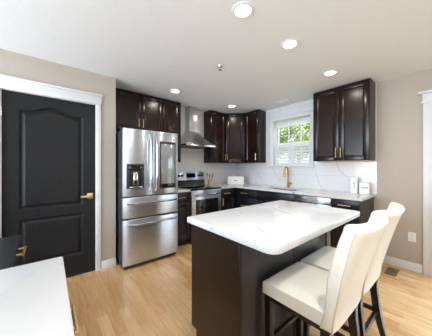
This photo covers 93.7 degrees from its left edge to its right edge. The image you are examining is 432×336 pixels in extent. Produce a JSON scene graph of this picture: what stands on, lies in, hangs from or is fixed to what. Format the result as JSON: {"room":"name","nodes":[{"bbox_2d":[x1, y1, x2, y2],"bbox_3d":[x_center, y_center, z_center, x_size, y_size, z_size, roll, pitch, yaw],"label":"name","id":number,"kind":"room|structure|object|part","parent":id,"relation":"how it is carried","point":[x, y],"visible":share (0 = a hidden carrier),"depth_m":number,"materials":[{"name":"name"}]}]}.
{"room":"kitchen","nodes":[
{"label":"kitchen","id":0,"kind":"room"},
{"bbox_2d":[0,49,115,260],"bbox_3d":[-2.818,0.057,1.480,3.805,2.440,0.132,0,0,-39],"label":"wall","id":1,"kind":"structure","parent":0,"point":[13,64],"depth_m":2.54,"materials":[{"name":"beige paint"}]},
{"bbox_2d":[0,74,102,277],"bbox_3d":[-1.844,0.188,2.250,1.008,2.178,0.182,0,0,-39],"label":"door","id":2,"kind":"structure","parent":1,"relation":"in","point":[50,144],"depth_m":2.24,"materials":[{"name":"black paint"}]},
{"bbox_3d":[-1.542,0.344,2.421,0.130,0.065,0.063,0,0,-39],"label":"handle","id":3,"kind":"part","parent":2,"relation":"part of","materials":[{"name":"gold metal"}]},
{"bbox_2d":[101,258,115,269],"bbox_3d":[-2.694,1.224,1.487,3.605,0.105,0.016,0,0,-39],"label":"baseboard","id":4,"kind":"structure","parent":1,"relation":"attached to","point":[108,263],"depth_m":2.57,"materials":[{"name":"white wood"}]},
{"bbox_2d":[116,88,162,131],"bbox_3d":[-1.240,-0.854,3.234,0.750,0.602,0.304,0,0,-39],"label":"upper cabinet","id":5,"kind":"object","parent":1,"relation":"attached to","point":[134,110],"visible":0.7,"depth_m":3.12,"materials":[{"name":"brown wood"}]},
{"bbox_3d":[-1.320,-0.849,3.032,0.367,0.592,0.020,0,0,-39],"label":"door","id":6,"kind":"part","parent":5,"relation":"part of","materials":[{"name":"brown wood"}]},
{"bbox_3d":[-1.030,-0.849,3.271,0.373,0.592,0.020,0,0,-39],"label":"door","id":7,"kind":"part","parent":5,"relation":"part of","materials":[{"name":"brown wood"}]},
{"bbox_2d":[0,0,431,112],"bbox_3d":[0.032,-1.223,0.415,6.850,0.120,6.600,0,0,-39],"label":"ceiling","id":8,"kind":"structure","parent":0,"point":[150,47],"depth_m":1.92,"materials":[{"name":"paint"}]},
{"bbox_2d":[170,89,180,92],"bbox_3d":[-0.620,-1.159,3.077,0.168,0.008,0.168,0,0,-39],"label":"recessed light","id":9,"kind":"object","parent":8,"relation":"in","point":[171,90],"visible":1,"depth_m":3.06,"materials":[{"name":"white plastic"}]},
{"bbox_2d":[232,1,253,18],"bbox_3d":[0.199,-1.159,1.498,0.168,0.008,0.168,0,0,-39],"label":"recessed light","id":10,"kind":"object","parent":8,"relation":"in","point":[243,9],"visible":1,"depth_m":1.49,"materials":[{"name":"white plastic"}]},
{"bbox_2d":[276,99,290,103],"bbox_3d":[1.191,-1.158,3.545,0.110,0.010,0.240,0,0,-39],"label":"ceiling vent","id":11,"kind":"object","parent":8,"relation":"in","point":[286,100],"visible":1,"depth_m":3.54,"materials":[{"name":"white plastic"}]},
{"bbox_2d":[281,38,299,49],"bbox_3d":[0.697,-1.159,1.908,0.168,0.008,0.168,0,0,-39],"label":"recessed light","id":12,"kind":"object","parent":8,"relation":"in","point":[288,44],"visible":1,"depth_m":1.90,"materials":[{"name":"white plastic"}]},
{"bbox_2d":[323,70,337,75],"bbox_3d":[1.406,-1.159,2.492,0.168,0.008,0.168,0,0,-39],"label":"recessed light","id":13,"kind":"object","parent":8,"relation":"in","point":[330,72],"visible":1,"depth_m":2.48,"materials":[{"name":"white plastic"}]},
{"bbox_2d":[66,241,431,335],"bbox_3d":[0.032,1.327,0.415,6.850,0.100,6.600,0,0,-39],"label":"floor","id":14,"kind":"structure","parent":0,"point":[154,298],"depth_m":1.93,"materials":[{"name":"brown wood"}]},
{"bbox_2d":[0,235,26,269],"bbox_3d":[-1.428,0.916,1.143,0.483,0.722,1.060,0,0,-39],"label":"sideboard","id":15,"kind":"object","parent":14,"relation":"on","point":[10,247],"visible":0.44,"depth_m":1.41,"materials":[{"name":"black wood"}]},
{"bbox_3d":[-1.442,0.647,1.459,0.018,0.130,0.505,0,0,-39],"label":"drawer","id":16,"kind":"part","parent":15,"relation":"part of","materials":[{"name":"black wood"}]},
{"bbox_3d":[-1.421,0.612,1.479,0.047,0.018,0.190,0,0,-39],"label":"handle","id":17,"kind":"part","parent":15,"relation":"part of","materials":[{"name":"gold metal"}]},
{"bbox_2d":[71,305,78,333],"bbox_3d":[-0.578,0.838,0.285,0.664,0.879,0.875,0,0,-39],"label":"base cabinet","id":18,"kind":"object","parent":14,"relation":"on","point":[74,317],"visible":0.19,"depth_m":0.63,"materials":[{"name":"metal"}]},
{"bbox_2d":[0,257,74,335],"bbox_3d":[-0.607,0.381,0.270,0.680,0.032,0.908,0,0,-39],"label":"countertop","id":19,"kind":"structure","parent":18,"relation":"on","point":[34,297],"depth_m":0.55,"materials":[{"name":"white stone"}]},
{"bbox_2d":[116,127,177,269],"bbox_3d":[-1.069,0.394,2.976,0.750,1.766,0.846,0,0,-39],"label":"refrigerator","id":20,"kind":"object","parent":14,"relation":"on","point":[146,160],"visible":0.97,"depth_m":2.65,"materials":[{"name":"grey metal"}]},
{"bbox_3d":[-1.016,0.110,2.555,0.218,0.310,0.011,0,0,-39],"label":"dispenser frame","id":21,"kind":"part","parent":20,"relation":"part of","materials":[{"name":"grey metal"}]},
{"bbox_3d":[-1.006,-0.062,2.603,0.374,0.853,0.060,0,0,-39],"label":"door","id":22,"kind":"part","parent":20,"relation":"part of","materials":[{"name":"metal"}]},
{"bbox_3d":[-0.861,0.939,2.723,0.750,0.567,0.060,0,0,-39],"label":"drawer","id":23,"kind":"part","parent":20,"relation":"part of","materials":[{"name":"metal"}]},
{"bbox_3d":[-0.861,0.507,2.723,0.750,0.260,0.060,0,0,-39],"label":"drawer","id":24,"kind":"part","parent":20,"relation":"part of","materials":[{"name":"metal"}]},
{"bbox_3d":[-0.853,-0.068,2.656,0.024,0.771,0.079,0,0,-39],"label":"handle","id":25,"kind":"part","parent":20,"relation":"part of","materials":[{"name":"metal"}]},
{"bbox_3d":[-0.817,0.717,2.686,0.682,0.025,0.077,0,0,-39],"label":"handle","id":26,"kind":"part","parent":20,"relation":"part of","materials":[{"name":"metal"}]},
{"bbox_3d":[-0.817,0.455,2.686,0.682,0.025,0.077,0,0,-39],"label":"handle","id":27,"kind":"part","parent":20,"relation":"part of","materials":[{"name":"metal"}]},
{"bbox_3d":[-0.794,-0.068,2.705,0.024,0.771,0.079,0,0,-39],"label":"handle","id":28,"kind":"part","parent":20,"relation":"part of","materials":[{"name":"metal"}]},
{"bbox_3d":[-0.714,-0.062,2.843,0.370,0.853,0.060,0,0,-39],"label":"door","id":29,"kind":"part","parent":20,"relation":"part of","materials":[{"name":"metal"}]},
{"bbox_3d":[-0.671,-0.051,2.836,0.203,0.545,0.006,0,0,-39],"label":"glass panel","id":30,"kind":"part","parent":20,"relation":"part of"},
{"bbox_3d":[-0.675,-0.035,2.837,0.243,0.645,0.010,0,0,-39],"label":"glass frame","id":31,"kind":"part","parent":20,"relation":"part of","materials":[{"name":"grey metal"}]},
{"bbox_2d":[176,192,189,245],"bbox_3d":[-0.732,0.838,3.439,0.332,0.879,0.634,0,0,-39],"label":"base cabinet","id":32,"kind":"object","parent":14,"relation":"on","point":[183,211],"visible":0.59,"depth_m":3.26,"materials":[{"name":"brown wood"}]},
{"bbox_3d":[-0.560,0.484,3.231,0.326,0.155,0.020,0,0,-39],"label":"drawer","id":33,"kind":"part","parent":32,"relation":"part of","materials":[{"name":"brown wood"}]},
{"bbox_2d":[177,188,190,192],"bbox_3d":[-0.739,0.381,3.448,0.340,0.032,0.613,0,0,-39],"label":"countertop","id":34,"kind":"structure","parent":32,"relation":"on","point":[180,190],"depth_m":3.28,"materials":[{"name":"white stone"}]},
{"bbox_2d":[178,172,220,242],"bbox_3d":[-0.327,0.667,3.729,0.646,1.160,0.666,0,0,-39],"label":"stove","id":35,"kind":"object","parent":14,"relation":"on","point":[204,199],"visible":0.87,"depth_m":3.59,"materials":[{"name":"grey metal"}]},
{"bbox_3d":[-0.478,0.297,3.913,0.626,0.110,0.019,0,0,-39],"label":"panel","id":36,"kind":"part","parent":35,"relation":"part of","materials":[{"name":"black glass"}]},
{"bbox_2d":[178,185,220,190],"bbox_3d":[-0.344,0.372,3.750,0.646,0.024,0.612,0,0,-39],"label":"cooktop","id":37,"kind":"object","parent":35,"relation":"in","point":[191,187],"depth_m":3.63,"materials":[{"name":"black glass"}]},
{"bbox_3d":[-0.163,0.437,3.530,0.646,0.100,0.032,0,0,-39],"label":"control rail","id":38,"kind":"part","parent":35,"relation":"part of","materials":[{"name":"metal"}]},
{"bbox_3d":[-0.162,0.761,3.530,0.638,0.542,0.034,0,0,-39],"label":"oven door","id":39,"kind":"part","parent":35,"relation":"part of","materials":[{"name":"metal"}]},
{"bbox_3d":[-0.138,0.462,3.499,0.558,0.024,0.071,0,0,-39],"label":"handle","id":40,"kind":"part","parent":35,"relation":"part of","materials":[{"name":"metal"}]},
{"bbox_2d":[221,188,235,210],"bbox_3d":[0.289,0.838,4.280,0.990,0.879,0.634,0,0,-39],"label":"base cabinet","id":41,"kind":"object","parent":14,"relation":"on","point":[228,195],"visible":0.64,"depth_m":3.88,"materials":[{"name":"brown wood"}]},
{"bbox_3d":[0.226,0.484,3.878,0.375,0.155,0.020,0,0,-39],"label":"drawer","id":42,"kind":"part","parent":41,"relation":"part of","materials":[{"name":"brown wood"}]},
{"bbox_3d":[0.226,0.868,3.878,0.375,0.595,0.020,0,0,-39],"label":"door","id":43,"kind":"part","parent":41,"relation":"part of","materials":[{"name":"brown wood"}]},
{"bbox_2d":[212,183,375,200],"bbox_3d":[0.946,0.381,3.490,1.004,0.032,2.690,0,0,-39],"label":"countertop","id":44,"kind":"structure","parent":41,"relation":"on","point":[301,191],"depth_m":3.07,"materials":[{"name":"white stone"}]},
{"bbox_2d":[228,176,244,184],"bbox_3d":[0.429,0.275,4.315,0.362,0.180,0.162,0,0,6],"label":"toaster","id":45,"kind":"object","parent":44,"relation":"on","point":[232,180],"visible":1,"depth_m":4.24,"materials":[{"name":"white plastic"}]},
{"bbox_2d":[283,166,291,187],"bbox_3d":[1.297,0.173,3.652,0.166,0.384,0.116,0,0,-39],"label":"faucet","id":46,"kind":"object","parent":44,"relation":"on","point":[288,183],"visible":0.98,"depth_m":3.70,"materials":[{"name":"gold metal"}]},
{"bbox_3d":[1.274,0.124,3.672,0.145,0.286,0.025,0,0,-39],"label":"spout","id":47,"kind":"part","parent":46,"relation":"part of","materials":[{"name":"gold metal"}]},
{"bbox_2d":[350,177,357,192],"bbox_3d":[1.974,0.253,2.901,0.085,0.225,0.086,0,0,30],"label":"storage box","id":48,"kind":"object","parent":44,"relation":"on","point":[353,180],"visible":0.98,"depth_m":2.87,"materials":[{"name":"white plastic"}]},
{"bbox_2d":[359,182,368,194],"bbox_3d":[2.033,0.287,2.781,0.110,0.155,0.091,0,0,30],"label":"storage box","id":49,"kind":"object","parent":44,"relation":"on","point":[363,187],"visible":0.98,"depth_m":2.75,"materials":[{"name":"white plastic"}]},
{"bbox_2d":[236,188,257,207],"bbox_3d":[0.772,0.838,3.975,0.632,0.879,0.556,0,0,-39],"label":"base cabinet","id":50,"kind":"object","parent":14,"relation":"on","point":[244,197],"visible":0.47,"depth_m":3.78,"materials":[{"name":"brown wood"}]},
{"bbox_3d":[0.572,0.716,3.794,0.020,0.293,0.520,0,0,-39],"label":"drawer","id":51,"kind":"part","parent":50,"relation":"part of","materials":[{"name":"brown wood"}]},
{"bbox_3d":[0.572,0.484,3.794,0.020,0.155,0.520,0,0,-39],"label":"drawer","id":52,"kind":"part","parent":50,"relation":"part of","materials":[{"name":"brown wood"}]},
{"bbox_2d":[192,224,327,335],"bbox_3d":[0.401,0.837,1.664,1.136,0.880,0.524,0,0,-39],"label":"kitchen island","id":53,"kind":"object","parent":14,"relation":"on","point":[228,275],"visible":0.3,"depth_m":1.25,"materials":[{"name":"brown wood"}]},
{"bbox_3d":[-0.021,0.837,1.302,0.018,0.880,0.473,0,0,-39],"label":"panel","id":54,"kind":"part","parent":53,"relation":"part of","materials":[{"name":"brown wood"}]},
{"bbox_3d":[0.133,0.837,1.115,0.024,0.880,0.012,0,0,-39],"label":"corner trim","id":55,"kind":"part","parent":53,"relation":"part of","materials":[{"name":"brown wood"}]},
{"bbox_3d":[0.344,0.837,1.294,0.529,0.880,0.015,0,0,-39],"label":"panel","id":56,"kind":"part","parent":53,"relation":"part of","materials":[{"name":"brown wood"}]},
{"bbox_2d":[187,200,359,254],"bbox_3d":[0.484,0.377,1.558,1.196,0.040,0.743,0,0,-39],"label":"island countertop","id":57,"kind":"structure","parent":53,"relation":"on","point":[280,226],"depth_m":1.31,"materials":[{"name":"white stone"}]},
{"bbox_3d":[0.763,0.837,1.639,0.543,0.880,0.015,0,0,-39],"label":"panel","id":58,"kind":"part","parent":53,"relation":"part of","materials":[{"name":"brown wood"}]},
{"bbox_3d":[0.989,0.837,1.818,0.032,0.880,0.014,0,0,-39],"label":"corner trim","id":59,"kind":"part","parent":53,"relation":"part of","materials":[{"name":"brown wood"}]},
{"bbox_2d":[258,190,294,203],"bbox_3d":[1.169,0.838,3.493,0.632,0.879,0.686,0,0,-39],"label":"base cabinet","id":60,"kind":"object","parent":14,"relation":"on","point":[269,196],"visible":0.18,"depth_m":3.34,"materials":[{"name":"brown wood"}]},
{"bbox_3d":[0.853,0.868,3.453,0.020,0.595,0.338,0,0,-39],"label":"door","id":61,"kind":"part","parent":60,"relation":"part of","materials":[{"name":"brown wood"}]},
{"bbox_2d":[294,194,331,246],"bbox_3d":[1.539,0.839,3.009,0.626,0.876,0.514,0,0,-39],"label":"dishwasher","id":62,"kind":"object","parent":14,"relation":"on","point":[322,201],"visible":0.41,"depth_m":2.77,"materials":[{"name":"grey metal"}]},
{"bbox_3d":[1.350,0.451,2.853,0.035,0.083,0.510,0,0,-39],"label":"control panel","id":63,"kind":"part","parent":62,"relation":"part of","materials":[{"name":"metal"}]},
{"bbox_2d":[263,211,388,335],"bbox_3d":[0.599,0.757,1.126,0.410,1.039,0.526,0,0,-39],"label":"bar stool","id":64,"kind":"object","parent":14,"relation":"on","point":[320,298],"visible":1,"depth_m":0.99,"materials":[{"name":"beige leather"}]},
{"bbox_3d":[0.316,1.008,1.194,0.042,0.537,0.043,0,0,-39],"label":"leg","id":65,"kind":"part","parent":64,"relation":"part of","materials":[{"name":"black paint"}]},
{"bbox_3d":[0.552,0.692,1.183,0.400,0.098,0.379,0,0,-39],"label":"seat","id":66,"kind":"part","parent":64,"relation":"part of","materials":[{"name":"beige leather"}]},
{"bbox_3d":[0.416,0.758,1.072,0.020,0.038,0.290,0,0,-39],"label":"seat rail","id":67,"kind":"part","parent":64,"relation":"part of","materials":[{"name":"black paint"}]},
{"bbox_3d":[0.586,1.008,1.417,0.042,0.537,0.043,0,0,-39],"label":"leg","id":68,"kind":"part","parent":64,"relation":"part of","materials":[{"name":"black paint"}]},
{"bbox_3d":[0.545,1.008,0.917,0.040,0.537,0.127,0,0,-39],"label":"leg","id":69,"kind":"part","parent":64,"relation":"part of","materials":[{"name":"black paint"}]},
{"bbox_3d":[0.815,1.008,1.139,0.040,0.537,0.127,0,0,-39],"label":"leg","id":70,"kind":"part","parent":64,"relation":"part of","materials":[{"name":"black paint"}]},
{"bbox_3d":[0.703,0.493,0.999,0.410,0.511,0.196,0,0,-39],"label":"backrest","id":71,"kind":"part","parent":64,"relation":"part of","materials":[{"name":"beige leather"}]},
{"bbox_2d":[300,202,404,335],"bbox_3d":[0.941,0.757,1.408,0.410,1.039,0.526,0,0,-39],"label":"bar stool","id":72,"kind":"object","parent":14,"relation":"on","point":[322,258],"visible":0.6,"depth_m":1.31,"materials":[{"name":"beige leather"}]},
{"bbox_3d":[0.658,1.008,1.476,0.042,0.537,0.043,0,0,-39],"label":"leg","id":73,"kind":"part","parent":72,"relation":"part of","materials":[{"name":"black paint"}]},
{"bbox_3d":[0.894,0.692,1.465,0.400,0.098,0.379,0,0,-39],"label":"seat","id":74,"kind":"part","parent":72,"relation":"part of","materials":[{"name":"beige leather"}]},
{"bbox_3d":[0.887,1.008,1.198,0.040,0.537,0.127,0,0,-39],"label":"leg","id":75,"kind":"part","parent":72,"relation":"part of","materials":[{"name":"black paint"}]},
{"bbox_3d":[1.157,1.008,1.421,0.040,0.537,0.127,0,0,-39],"label":"leg","id":76,"kind":"part","parent":72,"relation":"part of","materials":[{"name":"black paint"}]},
{"bbox_3d":[1.045,0.493,1.281,0.410,0.511,0.196,0,0,-39],"label":"backrest","id":77,"kind":"part","parent":72,"relation":"part of","materials":[{"name":"beige leather"}]},
{"bbox_2d":[332,197,373,247],"bbox_3d":[1.822,0.838,2.700,0.632,0.879,0.312,0,0,-39],"label":"base cabinet","id":78,"kind":"object","parent":14,"relation":"on","point":[366,207],"visible":0.22,"depth_m":2.55,"materials":[{"name":"brown wood"}]},
{"bbox_3d":[1.614,0.484,2.528,0.020,0.155,0.306,0,0,-39],"label":"drawer","id":79,"kind":"part","parent":78,"relation":"part of","materials":[{"name":"brown wood"}]},
{"bbox_3d":[1.614,0.868,2.528,0.020,0.595,0.306,0,0,-39],"label":"door","id":80,"kind":"part","parent":78,"relation":"part of","materials":[{"name":"brown wood"}]},
{"bbox_2d":[380,265,402,278],"bbox_3d":[2.147,1.273,2.471,0.330,0.007,0.165,0,0,-39],"label":"floor vent","id":81,"kind":"object","parent":14,"relation":"in","point":[393,272],"visible":0.98,"depth_m":2.45,"materials":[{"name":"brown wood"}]},
{"bbox_2d":[258,68,431,264],"bbox_3d":[2.560,0.057,2.496,0.200,2.440,6.600,0,0,-39],"label":"wall","id":82,"kind":"structure","parent":0,"point":[399,106],"depth_m":2.57,"materials":[{"name":"beige paint"}]},
{"bbox_2d":[225,113,244,162],"bbox_3d":[0.430,-0.625,4.475,0.548,1.060,0.511,0,0,-39],"label":"upper cabinet","id":83,"kind":"object","parent":82,"relation":"attached to","point":[235,122],"visible":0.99,"depth_m":4.30,"materials":[{"name":"brown wood"}]},
{"bbox_2d":[268,109,314,167],"bbox_3d":[1.423,-0.486,3.807,0.210,0.997,0.920,0,0,-39],"label":"window","id":84,"kind":"structure","parent":82,"relation":"in","point":[290,135],"depth_m":3.81,"materials":[{"name":"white glass"}]},
{"bbox_2d":[275,144,291,164],"bbox_3d":[1.308,-0.238,3.928,0.028,0.389,0.364,0,0,-39],"label":"shutter","id":85,"kind":"object","parent":84,"relation":"attached to","point":[278,152],"depth_m":3.92,"materials":[{"name":"white wood"}]},
{"bbox_3d":[1.407,-0.029,3.794,0.170,0.026,0.920,0,0,-39],"label":"sill","id":86,"kind":"part","parent":84,"relation":"part of","materials":[{"name":"white wood"}]},
{"bbox_2d":[276,116,309,128],"bbox_3d":[1.460,-0.844,3.819,0.013,0.122,0.734,0,0,-39],"label":"roller shade","id":87,"kind":"object","parent":84,"relation":"attached to","point":[302,120],"depth_m":3.81,"materials":[{"name":"fabric"}]},
{"bbox_3d":[1.498,-0.475,3.850,0.040,0.875,0.750,0,0,-39],"label":"frame","id":88,"kind":"part","parent":84,"relation":"part of","materials":[{"name":"white wood"}]},
{"bbox_3d":[1.498,-0.475,3.850,0.004,0.835,0.710,0,0,-39],"label":"pane","id":89,"kind":"part","parent":84,"relation":"part of","materials":[{"name":"clear glass"}]},
{"bbox_2d":[292,143,309,164],"bbox_3d":[1.539,-0.238,3.648,0.028,0.389,0.362,0,0,-39],"label":"shutter","id":90,"kind":"object","parent":84,"relation":"attached to","point":[297,158],"depth_m":3.65,"materials":[{"name":"white wood"}]},
{"bbox_2d":[236,82,376,193],"bbox_3d":[1.337,-0.399,3.815,0.012,1.528,2.710,0,0,-39],"label":"tiled wall","id":91,"kind":"structure","parent":82,"relation":"attached to","point":[334,176],"depth_m":3.49,"materials":[{"name":"tile"}]},
{"bbox_2d":[245,109,265,162],"bbox_3d":[0.802,-0.625,4.218,0.298,1.060,0.353,0,0,-39],"label":"upper cabinet","id":92,"kind":"object","parent":91,"relation":"attached to","point":[255,121],"visible":1,"depth_m":4.13,"materials":[{"name":"brown wood"}]},
{"bbox_3d":[0.723,-0.620,4.153,0.020,1.050,0.349,0,0,-39],"label":"door","id":93,"kind":"part","parent":92,"relation":"part of","materials":[{"name":"brown wood"}]},
{"bbox_2d":[313,78,375,161],"bbox_3d":[1.835,-0.619,2.953,0.314,1.072,0.722,0,0,-39],"label":"upper cabinet","id":94,"kind":"object","parent":91,"relation":"attached to","point":[344,117],"visible":1,"depth_m":2.82,"materials":[{"name":"brown wood"}]},
{"bbox_3d":[1.635,-0.618,3.022,0.020,1.046,0.356,0,0,-39],"label":"door","id":95,"kind":"part","parent":94,"relation":"part of","materials":[{"name":"brown wood"}]},
{"bbox_3d":[1.867,-0.089,2.959,0.242,0.013,0.665,0,0,-39],"label":"panel","id":96,"kind":"part","parent":94,"relation":"part of","materials":[{"name":"brown wood"}]},
{"bbox_3d":[1.865,-0.618,2.743,0.020,1.046,0.356,0,0,-39],"label":"door","id":97,"kind":"part","parent":94,"relation":"part of","materials":[{"name":"brown wood"}]},
{"bbox_2d":[383,255,422,273],"bbox_3d":[3.338,1.224,1.382,0.016,0.105,3.590,0,0,-39],"label":"baseboard","id":98,"kind":"structure","parent":82,"relation":"attached to","point":[407,265],"depth_m":2.55,"materials":[{"name":"white wood"}]},
{"bbox_2d":[408,232,415,241],"bbox_3d":[2.421,0.860,2.501,0.009,0.115,0.072,0,0,-39],"label":"wall outlet","id":99,"kind":"object","parent":82,"relation":"attached to","point":[411,236],"visible":1,"depth_m":2.50,"materials":[{"name":"white plastic"}]},
{"bbox_2d":[418,89,431,276],"bbox_3d":[3.268,0.187,1.596,0.250,2.180,2.360,0,0,-39],"label":"door frame","id":100,"kind":"structure","parent":82,"relation":"in","point":[426,95],"depth_m":2.39,"materials":[{"name":"white wood"}]},
{"bbox_3d":[-0.686,0.057,4.001,2.900,2.440,0.150,0,0,-39],"label":"wall","id":101,"kind":"structure","parent":0,"visible":0},
{"bbox_2d":[163,99,180,161],"bbox_3d":[-0.822,-0.625,3.579,0.326,1.060,0.304,0,0,-39],"label":"upper cabinet","id":102,"kind":"object","parent":101,"relation":"attached to","point":[171,109],"visible":0.48,"depth_m":3.51,"materials":[{"name":"brown wood"}]},
{"bbox_2d":[180,106,215,148],"bbox_3d":[-0.404,-0.766,3.811,0.645,0.791,0.476,0,0,-39],"label":"range hood","id":103,"kind":"object","parent":101,"relation":"attached to","point":[191,139],"visible":0.94,"depth_m":3.83,"materials":[{"name":"metal"}]},
{"bbox_2d":[178,107,235,184],"bbox_3d":[-0.300,-0.399,4.214,2.008,1.528,0.012,0,0,-39],"label":"tiled wall","id":104,"kind":"structure","parent":101,"relation":"attached to","point":[192,160],"depth_m":4.21,"materials":[{"name":"tile"}]},
{"bbox_2d":[204,110,225,162],"bbox_3d":[-0.010,-0.625,4.264,0.409,1.060,0.276,0,0,-39],"label":"upper cabinet","id":105,"kind":"object","parent":101,"relation":"attached to","point":[214,121],"visible":1,"depth_m":4.17,"materials":[{"name":"brown wood"}]}
]}

